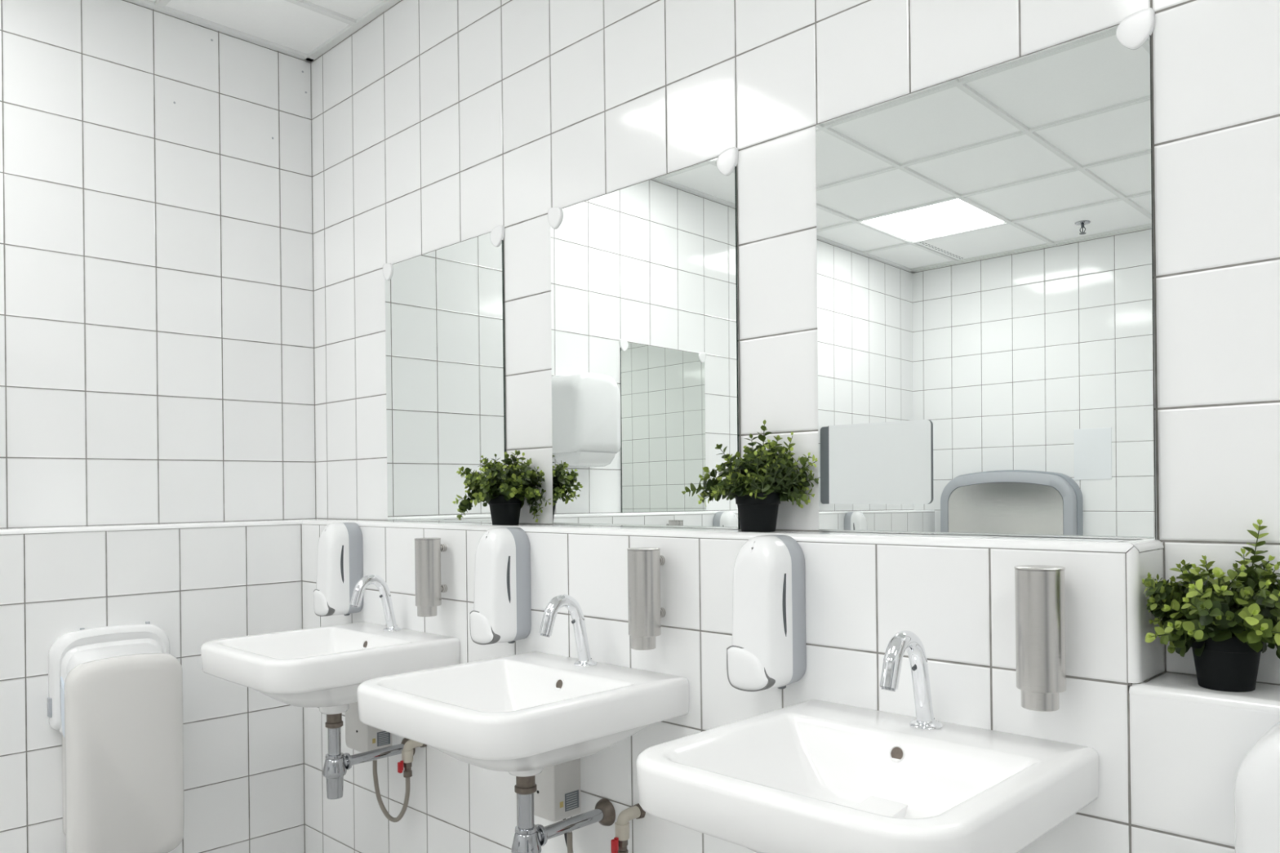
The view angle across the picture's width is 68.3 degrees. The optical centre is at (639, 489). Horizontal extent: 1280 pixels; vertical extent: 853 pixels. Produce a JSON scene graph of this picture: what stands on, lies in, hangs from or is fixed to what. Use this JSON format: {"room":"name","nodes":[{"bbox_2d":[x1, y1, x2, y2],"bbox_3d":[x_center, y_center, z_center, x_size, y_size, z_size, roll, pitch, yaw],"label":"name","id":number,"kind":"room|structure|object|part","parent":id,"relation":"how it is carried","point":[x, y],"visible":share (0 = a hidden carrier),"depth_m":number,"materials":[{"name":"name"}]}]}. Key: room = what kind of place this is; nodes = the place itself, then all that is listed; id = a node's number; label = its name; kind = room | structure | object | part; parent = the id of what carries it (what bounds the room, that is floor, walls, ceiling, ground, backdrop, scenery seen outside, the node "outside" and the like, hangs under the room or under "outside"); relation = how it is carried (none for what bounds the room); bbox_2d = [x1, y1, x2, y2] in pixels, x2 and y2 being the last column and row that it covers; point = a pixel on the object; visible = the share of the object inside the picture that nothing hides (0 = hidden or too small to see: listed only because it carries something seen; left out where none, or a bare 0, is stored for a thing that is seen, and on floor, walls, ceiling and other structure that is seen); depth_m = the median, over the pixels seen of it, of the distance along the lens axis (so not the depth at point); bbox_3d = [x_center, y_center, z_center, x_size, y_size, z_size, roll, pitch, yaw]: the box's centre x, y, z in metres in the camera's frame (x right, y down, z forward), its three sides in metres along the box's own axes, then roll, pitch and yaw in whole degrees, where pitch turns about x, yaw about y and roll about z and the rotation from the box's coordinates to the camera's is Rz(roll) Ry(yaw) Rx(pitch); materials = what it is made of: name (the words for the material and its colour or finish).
{"room":"public restroom","nodes":[
{"label":"public restroom","id":0,"kind":"room"},
{"bbox_2d":[0,0,320,852],"bbox_3d":[-2.620,-0.137,1.764,0.274,2.813,4.280,-1,0,44],"label":"wall","id":1,"kind":"structure","parent":0,"point":[157,363],"depth_m":2.89,"materials":[{"name":"white tile"}]},
{"bbox_2d":[47,621,184,852],"bbox_3d":[-1.447,0.714,2.626,0.182,0.656,0.313,-1,0,44],"label":"dryer","id":2,"kind":"object","parent":1,"relation":"attached to","point":[115,698],"visible":1,"depth_m":2.57,"materials":[{"name":"white plastic"}]},
{"bbox_2d":[47,697,52,717],"bbox_3d":[-1.603,0.593,2.565,0.022,0.052,0.008,-1,0,44],"label":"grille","id":3,"kind":"object","parent":2,"relation":"attached to","point":[50,699],"depth_m":2.56,"materials":[{"name":"grey plastic"}]},
{"bbox_3d":[-1.495,0.522,2.675,0.047,0.270,0.308,-1,0,44],"label":"panel","id":4,"kind":"part","parent":2,"relation":"part of","materials":[{"name":"white plastic"}]},
{"bbox_2d":[0,520,302,534],"bbox_3d":[-2.568,0.122,1.634,0.024,0.013,4.162,-1,0,44],"label":"trim","id":5,"kind":"structure","parent":1,"relation":"attached to","point":[31,531],"depth_m":2.76,"materials":[{"name":"white"}]},
{"bbox_2d":[127,0,313,61],"bbox_3d":[-2.640,-1.490,1.770,0.024,0.013,4.280,-1,0,44],"label":"trim","id":6,"kind":"structure","parent":1,"relation":"attached to","point":[148,3],"depth_m":3.08,"materials":[{"name":"silver metal"}]},
{"bbox_2d":[154,0,170,8],"bbox_3d":[0.351,-1.527,1.129,5.160,0.012,0.024,-1,0,44],"label":"trim","id":7,"kind":"structure","parent":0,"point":[160,3],"depth_m":2.91,"materials":[{"name":"silver metal"}]},
{"bbox_2d":[150,0,383,53],"bbox_3d":[-0.788,-1.565,-0.038,5.440,0.088,4.520,-1,0,44],"label":"ceiling","id":8,"kind":"structure","parent":0,"point":[282,22],"depth_m":3.02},
{"bbox_2d":[284,0,355,25],"bbox_3d":[-2.401,-1.494,1.538,0.024,0.012,4.240,-1,0,44],"label":"trim","id":9,"kind":"structure","parent":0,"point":[304,3],"depth_m":2.97,"materials":[{"name":"silver metal"}]},
{"bbox_2d":[301,0,1279,852],"bbox_3d":[0.720,-0.177,1.488,5.200,2.813,0.250,-1,0,44],"label":"wall","id":10,"kind":"structure","parent":0,"point":[437,124],"depth_m":1.91,"materials":[{"name":"white tile"}]},
{"bbox_2d":[200,622,459,714],"bbox_3d":[-0.826,0.491,2.478,0.502,0.192,0.501,-1,0,44],"label":"basin","id":11,"kind":"object","parent":10,"relation":"attached to","point":[322,668],"visible":0.94,"depth_m":2.35,"materials":[{"name":"white ceramic"}]},
{"bbox_2d":[322,713,414,799],"bbox_3d":[-0.739,0.700,2.565,0.062,0.227,0.257,-1,0,44],"label":"trap","id":12,"kind":"object","parent":11,"relation":"attached to","point":[336,764],"visible":0.91,"depth_m":2.48,"materials":[{"name":"silver metal"}]},
{"bbox_2d":[322,752,346,799],"bbox_3d":[-0.806,0.757,2.495,0.062,0.115,0.062,-1,0,44],"label":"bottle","id":13,"kind":"object","parent":12,"relation":"on","point":[335,768],"depth_m":2.48,"materials":[{"name":"silver metal"}]},
{"bbox_2d":[349,574,401,631],"bbox_3d":[-0.730,0.315,2.608,0.051,0.160,0.153,-1,0,44],"label":"tap","id":14,"kind":"object","parent":11,"relation":"on","point":[358,591],"visible":1,"depth_m":2.61,"materials":[{"name":"silver metal"}]},
{"bbox_2d":[313,522,363,616],"bbox_3d":[-0.903,0.238,2.822,0.102,0.278,0.115,-1,0,44],"label":"soap dispenser","id":15,"kind":"object","parent":10,"relation":"attached to","point":[340,560],"visible":1,"depth_m":2.79,"materials":[{"name":"white plastic"}]},
{"bbox_3d":[-0.923,0.336,2.805,0.095,0.079,0.063,-1,0,44],"label":"push lever","id":16,"kind":"part","parent":15,"relation":"part of","materials":[{"name":"white plastic"}]},
{"bbox_2d":[305,0,399,61],"bbox_3d":[0.699,-1.530,1.485,5.200,0.013,0.024,-1,0,44],"label":"trim","id":17,"kind":"structure","parent":10,"relation":"attached to","point":[384,5],"depth_m":3.08,"materials":[{"name":"silver metal"}]},
{"bbox_2d":[345,702,391,752],"bbox_3d":[-0.790,0.651,2.739,0.131,0.203,0.080,-1,0,44],"label":"water heater","id":18,"kind":"object","parent":10,"relation":"attached to","point":[361,737],"visible":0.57,"depth_m":2.70,"materials":[{"name":"white plastic"}]},
{"bbox_3d":[-0.733,0.713,2.703,0.001,0.040,0.042,-1,0,44],"label":"rating plate","id":19,"kind":"part","parent":18,"relation":"part of","materials":[{"name":"grey"}]},
{"bbox_2d":[397,739,426,777],"bbox_3d":[-0.623,0.731,2.576,0.035,0.104,0.080,-1,0,44],"label":"angle valve","id":20,"kind":"object","parent":10,"relation":"attached to","point":[406,761],"visible":0.89,"depth_m":2.56,"materials":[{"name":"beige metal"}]},
{"bbox_2d":[372,760,410,822],"bbox_3d":[-0.692,0.844,2.621,0.173,0.152,0.016,-1,0,42],"label":"hose","id":21,"kind":"object","parent":20,"relation":"attached to","point":[381,805],"visible":0.99,"depth_m":2.63,"materials":[{"name":"beige rubber"}]},
{"bbox_3d":[-0.647,0.751,2.554,0.014,0.031,0.013,-1,0,44],"label":"lever","id":22,"kind":"part","parent":20,"relation":"part of","materials":[{"name":"red plastic"}]},
{"bbox_2d":[414,537,447,617],"bbox_3d":[-0.552,0.231,2.498,0.069,0.204,0.087,-1,0,44],"label":"dispenser","id":23,"kind":"object","parent":10,"relation":"attached to","point":[428,588],"visible":1,"depth_m":2.46,"materials":[{"name":"grey metal"}]},
{"bbox_2d":[417,606,436,617],"bbox_3d":[-0.561,0.319,2.488,0.051,0.028,0.051,-1,0,44],"label":"outlet","id":24,"kind":"object","parent":23,"relation":"attached to","point":[422,611],"depth_m":2.47,"materials":[{"name":"silver metal"}]},
{"bbox_3d":[-0.560,0.130,2.491,0.069,0.003,0.069,-1,0,44],"label":"lid","id":25,"kind":"part","parent":23,"relation":"part of","materials":[{"name":"silver metal"}]},
{"bbox_3d":[-0.530,0.265,2.520,0.021,0.021,0.024,-1,0,44],"label":"wall post","id":26,"kind":"part","parent":23,"relation":"part of","materials":[{"name":"silver metal"}]},
{"bbox_3d":[-0.531,0.156,2.521,0.021,0.021,0.024,-1,0,44],"label":"wall post","id":27,"kind":"part","parent":23,"relation":"part of","materials":[{"name":"silver metal"}]},
{"bbox_2d":[382,224,506,523],"bbox_3d":[-0.583,-0.308,2.756,0.610,0.805,0.010,-1,0,44],"label":"wall mirror","id":28,"kind":"object","parent":10,"relation":"attached to","point":[445,316],"visible":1,"depth_m":2.74,"materials":[{"name":"clear glass"}]},
{"bbox_2d":[470,527,531,644],"bbox_3d":[-0.337,0.231,2.268,0.102,0.278,0.115,-1,0,44],"label":"soap dispenser","id":29,"kind":"object","parent":10,"relation":"attached to","point":[501,612],"visible":1,"depth_m":2.23,"materials":[{"name":"white plastic"}]},
{"bbox_3d":[-0.356,0.328,2.252,0.095,0.079,0.063,-1,0,44],"label":"push lever","id":30,"kind":"part","parent":29,"relation":"part of","materials":[{"name":"white plastic"}]},
{"bbox_2d":[452,449,551,524],"bbox_3d":[-0.372,-0.005,2.434,0.197,0.194,0.234,-1,0,-36],"label":"potted plant","id":31,"kind":"object","parent":10,"relation":"on","point":[505,491],"visible":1,"depth_m":2.41,"materials":[{"name":"green plant"}]},
{"bbox_3d":[-0.349,0.053,2.444,0.090,0.077,0.090,-1,0,44],"label":"pot","id":32,"kind":"part","parent":31,"relation":"part of","materials":[{"name":"black plastic"}]},
{"bbox_2d":[356,651,688,777],"bbox_3d":[-0.252,0.483,1.918,0.502,0.192,0.501,-1,0,44],"label":"basin","id":33,"kind":"object","parent":10,"relation":"attached to","point":[521,715],"visible":0.98,"depth_m":1.82,"materials":[{"name":"white ceramic"}]},
{"bbox_2d":[511,775,615,852],"bbox_3d":[-0.165,0.692,2.004,0.062,0.227,0.257,-1,0,44],"label":"trap","id":34,"kind":"object","parent":33,"relation":"attached to","point":[529,837],"visible":0.98,"depth_m":1.93,"materials":[{"name":"silver metal"}]},
{"bbox_2d":[511,824,541,852],"bbox_3d":[-0.233,0.749,1.934,0.062,0.115,0.062,-1,0,44],"label":"trap","id":35,"kind":"object","parent":34,"relation":"on","point":[527,837],"depth_m":1.92,"materials":[{"name":"silver metal"}]},
{"bbox_2d":[538,594,597,666],"bbox_3d":[-0.157,0.307,2.048,0.051,0.160,0.153,-1,0,44],"label":"tap","id":36,"kind":"object","parent":33,"relation":"on","point":[552,609],"visible":1,"depth_m":2.05,"materials":[{"name":"silver metal"}]},
{"bbox_2d":[533,758,581,822],"bbox_3d":[-0.210,0.643,2.173,0.131,0.203,0.080,-1,0,44],"label":"water heater","id":37,"kind":"object","parent":10,"relation":"attached to","point":[557,797],"visible":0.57,"depth_m":2.12,"materials":[{"name":"white plastic"}]},
{"bbox_2d":[563,818,567,847],"bbox_3d":[-0.121,0.784,2.100,0.122,0.109,0.012,-1,0,33],"label":"power cable","id":38,"kind":"object","parent":37,"relation":"hanging from","point":[565,834],"visible":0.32,"depth_m":2.13,"materials":[{"name":"grey plastic"}]},
{"bbox_3d":[-0.154,0.705,2.137,0.001,0.040,0.042,-1,0,44],"label":"rating plate","id":39,"kind":"part","parent":37,"relation":"part of","materials":[{"name":"grey"}]},
{"bbox_2d":[610,803,645,852],"bbox_3d":[-0.028,0.725,1.995,0.035,0.104,0.080,-1,0,44],"label":"pipe","id":40,"kind":"object","parent":10,"relation":"attached to","point":[619,844],"visible":0.99,"depth_m":1.98,"materials":[{"name":"beige plastic"}]},
{"bbox_2d":[566,832,573,852],"bbox_3d":[-0.097,0.838,2.039,0.173,0.152,0.016,-1,0,42],"label":"hose","id":41,"kind":"object","parent":40,"relation":"attached to","point":[569,835],"visible":0.99,"depth_m":2.09,"materials":[{"name":"beige"}]},
{"bbox_3d":[-0.052,0.745,1.973,0.014,0.031,0.013,-1,0,44],"label":"lever","id":42,"kind":"part","parent":40,"relation":"part of","materials":[{"name":"red plastic"}]},
{"bbox_2d":[632,803,645,818],"bbox_3d":[-0.004,0.689,2.019,0.033,0.033,0.012,-1,0,44],"label":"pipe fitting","id":43,"kind":"object","parent":40,"relation":"attached to","point":[639,813],"depth_m":2.01,"materials":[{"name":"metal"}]},
{"bbox_2d":[547,146,739,528],"bbox_3d":[-0.011,-0.316,2.196,0.610,0.805,0.012,-1,-1,44],"label":"wall mirror","id":44,"kind":"object","parent":10,"relation":"attached to","point":[644,306],"visible":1,"depth_m":2.17,"materials":[{"name":"clear glass"}]},
{"bbox_2d":[7,61,1279,852],"bbox_3d":[-0.771,-0.133,-0.040,5.200,2.753,4.280,-1,0,44],"label":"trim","id":45,"kind":"structure","parent":10,"relation":"attached to","point":[1164,577],"depth_m":3.10,"materials":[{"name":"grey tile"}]},
{"bbox_2d":[626,546,666,650],"bbox_3d":[0.015,0.223,1.944,0.069,0.204,0.087,-1,0,44],"label":"dispenser","id":46,"kind":"object","parent":10,"relation":"attached to","point":[645,612],"visible":1,"depth_m":1.91,"materials":[{"name":"grey metal"}]},
{"bbox_2d":[631,636,656,650],"bbox_3d":[0.007,0.311,1.934,0.051,0.028,0.051,-1,0,44],"label":"outlet","id":47,"kind":"object","parent":46,"relation":"attached to","point":[641,643],"depth_m":1.91,"materials":[{"name":"silver metal"}]},
{"bbox_3d":[0.008,0.122,1.937,0.069,0.003,0.069,-1,0,44],"label":"lid","id":48,"kind":"part","parent":46,"relation":"part of","materials":[{"name":"silver metal"}]},
{"bbox_3d":[0.036,0.148,1.966,0.021,0.021,0.024,-1,0,44],"label":"wall post","id":49,"kind":"part","parent":46,"relation":"part of","materials":[{"name":"silver metal"}]},
{"bbox_3d":[0.038,0.258,1.966,0.021,0.021,0.024,-1,0,44],"label":"wall post","id":50,"kind":"part","parent":46,"relation":"part of","materials":[{"name":"silver metal"}]},
{"bbox_2d":[301,520,1133,552],"bbox_3d":[-0.204,0.095,2.235,2.546,0.013,0.024,-1,0,44],"label":"ledge","id":51,"kind":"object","parent":10,"relation":"attached to","point":[1099,546],"depth_m":1.70,"materials":[{"name":"white"}]},
{"bbox_2d":[681,419,818,532],"bbox_3d":[0.207,-0.029,1.863,0.234,0.225,0.181,-1,0,44],"label":"potted plant","id":52,"kind":"object","parent":10,"relation":"on","point":[758,482],"visible":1,"depth_m":1.84,"materials":[{"name":"green plant"}]},
{"bbox_3d":[0.234,0.045,1.875,0.090,0.077,0.090,-1,0,44],"label":"pot","id":53,"kind":"part","parent":52,"relation":"part of","materials":[{"name":"black plastic"}]},
{"bbox_2d":[726,534,806,691],"bbox_3d":[0.229,0.223,1.716,0.102,0.278,0.115,-1,0,44],"label":"soap dispenser","id":54,"kind":"object","parent":10,"relation":"attached to","point":[767,651],"visible":1,"depth_m":1.68,"materials":[{"name":"white plastic"}]},
{"bbox_3d":[0.209,0.321,1.700,0.095,0.079,0.063,-1,0,44],"label":"push lever","id":55,"kind":"part","parent":54,"relation":"part of","materials":[{"name":"white plastic"}]},
{"bbox_2d":[635,699,1098,852],"bbox_3d":[0.314,0.476,1.366,0.502,0.192,0.501,-1,0,44],"label":"basin","id":56,"kind":"object","parent":10,"relation":"attached to","point":[812,775],"visible":0.99,"depth_m":1.35,"materials":[{"name":"white ceramic"}]},
{"bbox_2d":[879,630,942,729],"bbox_3d":[0.420,0.299,1.474,0.051,0.160,0.153,-1,0,44],"label":"tap","id":57,"kind":"object","parent":56,"relation":"on","point":[902,641],"visible":1,"depth_m":1.48,"materials":[{"name":"silver metal"}]},
{"bbox_2d":[815,7,1155,539],"bbox_3d":[0.563,-0.324,1.634,0.604,0.805,0.011,-1,-1,44],"label":"wall mirror","id":58,"kind":"object","parent":10,"relation":"attached to","point":[985,326],"visible":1,"depth_m":1.59,"materials":[{"name":"clear glass"}]},
{"bbox_2d":[1013,564,1066,711],"bbox_3d":[0.590,0.215,1.383,0.069,0.204,0.087,-1,0,44],"label":"dispenser","id":59,"kind":"object","parent":10,"relation":"attached to","point":[1039,589],"visible":1,"depth_m":1.35,"materials":[{"name":"grey metal"}]},
{"bbox_3d":[0.582,0.115,1.376,0.069,0.003,0.069,-1,0,44],"label":"lid","id":60,"kind":"part","parent":59,"relation":"part of","materials":[{"name":"silver metal"}]},
{"bbox_2d":[1021,689,1059,711],"bbox_3d":[0.582,0.303,1.373,0.051,0.028,0.051,-1,0,44],"label":"outlet","id":61,"kind":"object","parent":59,"relation":"attached to","point":[1042,700],"depth_m":1.35,"materials":[{"name":"silver metal"}]},
{"bbox_2d":[1126,546,1141,683],"bbox_3d":[0.702,0.178,1.343,0.013,0.194,0.014,-1,0,44],"label":"trim","id":62,"kind":"structure","parent":10,"relation":"attached to","point":[1133,555],"depth_m":1.34,"materials":[{"name":"white tile"}]},
{"bbox_2d":[1124,539,1163,551],"bbox_3d":[0.739,0.083,1.390,0.024,0.013,0.124,-1,0,44],"label":"trim","id":63,"kind":"structure","parent":10,"relation":"attached to","point":[1141,545],"depth_m":1.38,"materials":[{"name":"white tile"}]},
{"bbox_2d":[1128,682,1279,712],"bbox_3d":[1.605,0.271,0.470,2.520,0.013,0.024,-1,0,44],"label":"trim","id":64,"kind":"structure","parent":10,"relation":"attached to","point":[1251,702],"depth_m":1.28,"materials":[{"name":"white tile"}]},
{"bbox_2d":[1142,519,1279,692],"bbox_3d":[0.806,0.159,1.277,0.219,0.234,0.190,-1,0,44],"label":"potted plant","id":65,"kind":"object","parent":10,"relation":"in","point":[1227,632],"visible":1,"depth_m":1.28,"materials":[{"name":"green plant"}]},
{"bbox_3d":[0.817,0.237,1.317,0.090,0.077,0.090,-1,0,44],"label":"pot","id":66,"kind":"part","parent":65,"relation":"part of","materials":[{"name":"black plastic"}]},
{"bbox_2d":[1234,721,1279,852],"bbox_3d":[0.870,0.477,1.081,0.315,0.412,0.130,-1,0,44],"label":"dispenser","id":67,"kind":"object","parent":10,"relation":"attached to","point":[1257,780],"visible":1,"depth_m":1.13,"materials":[{"name":"white plastic"}]}
]}

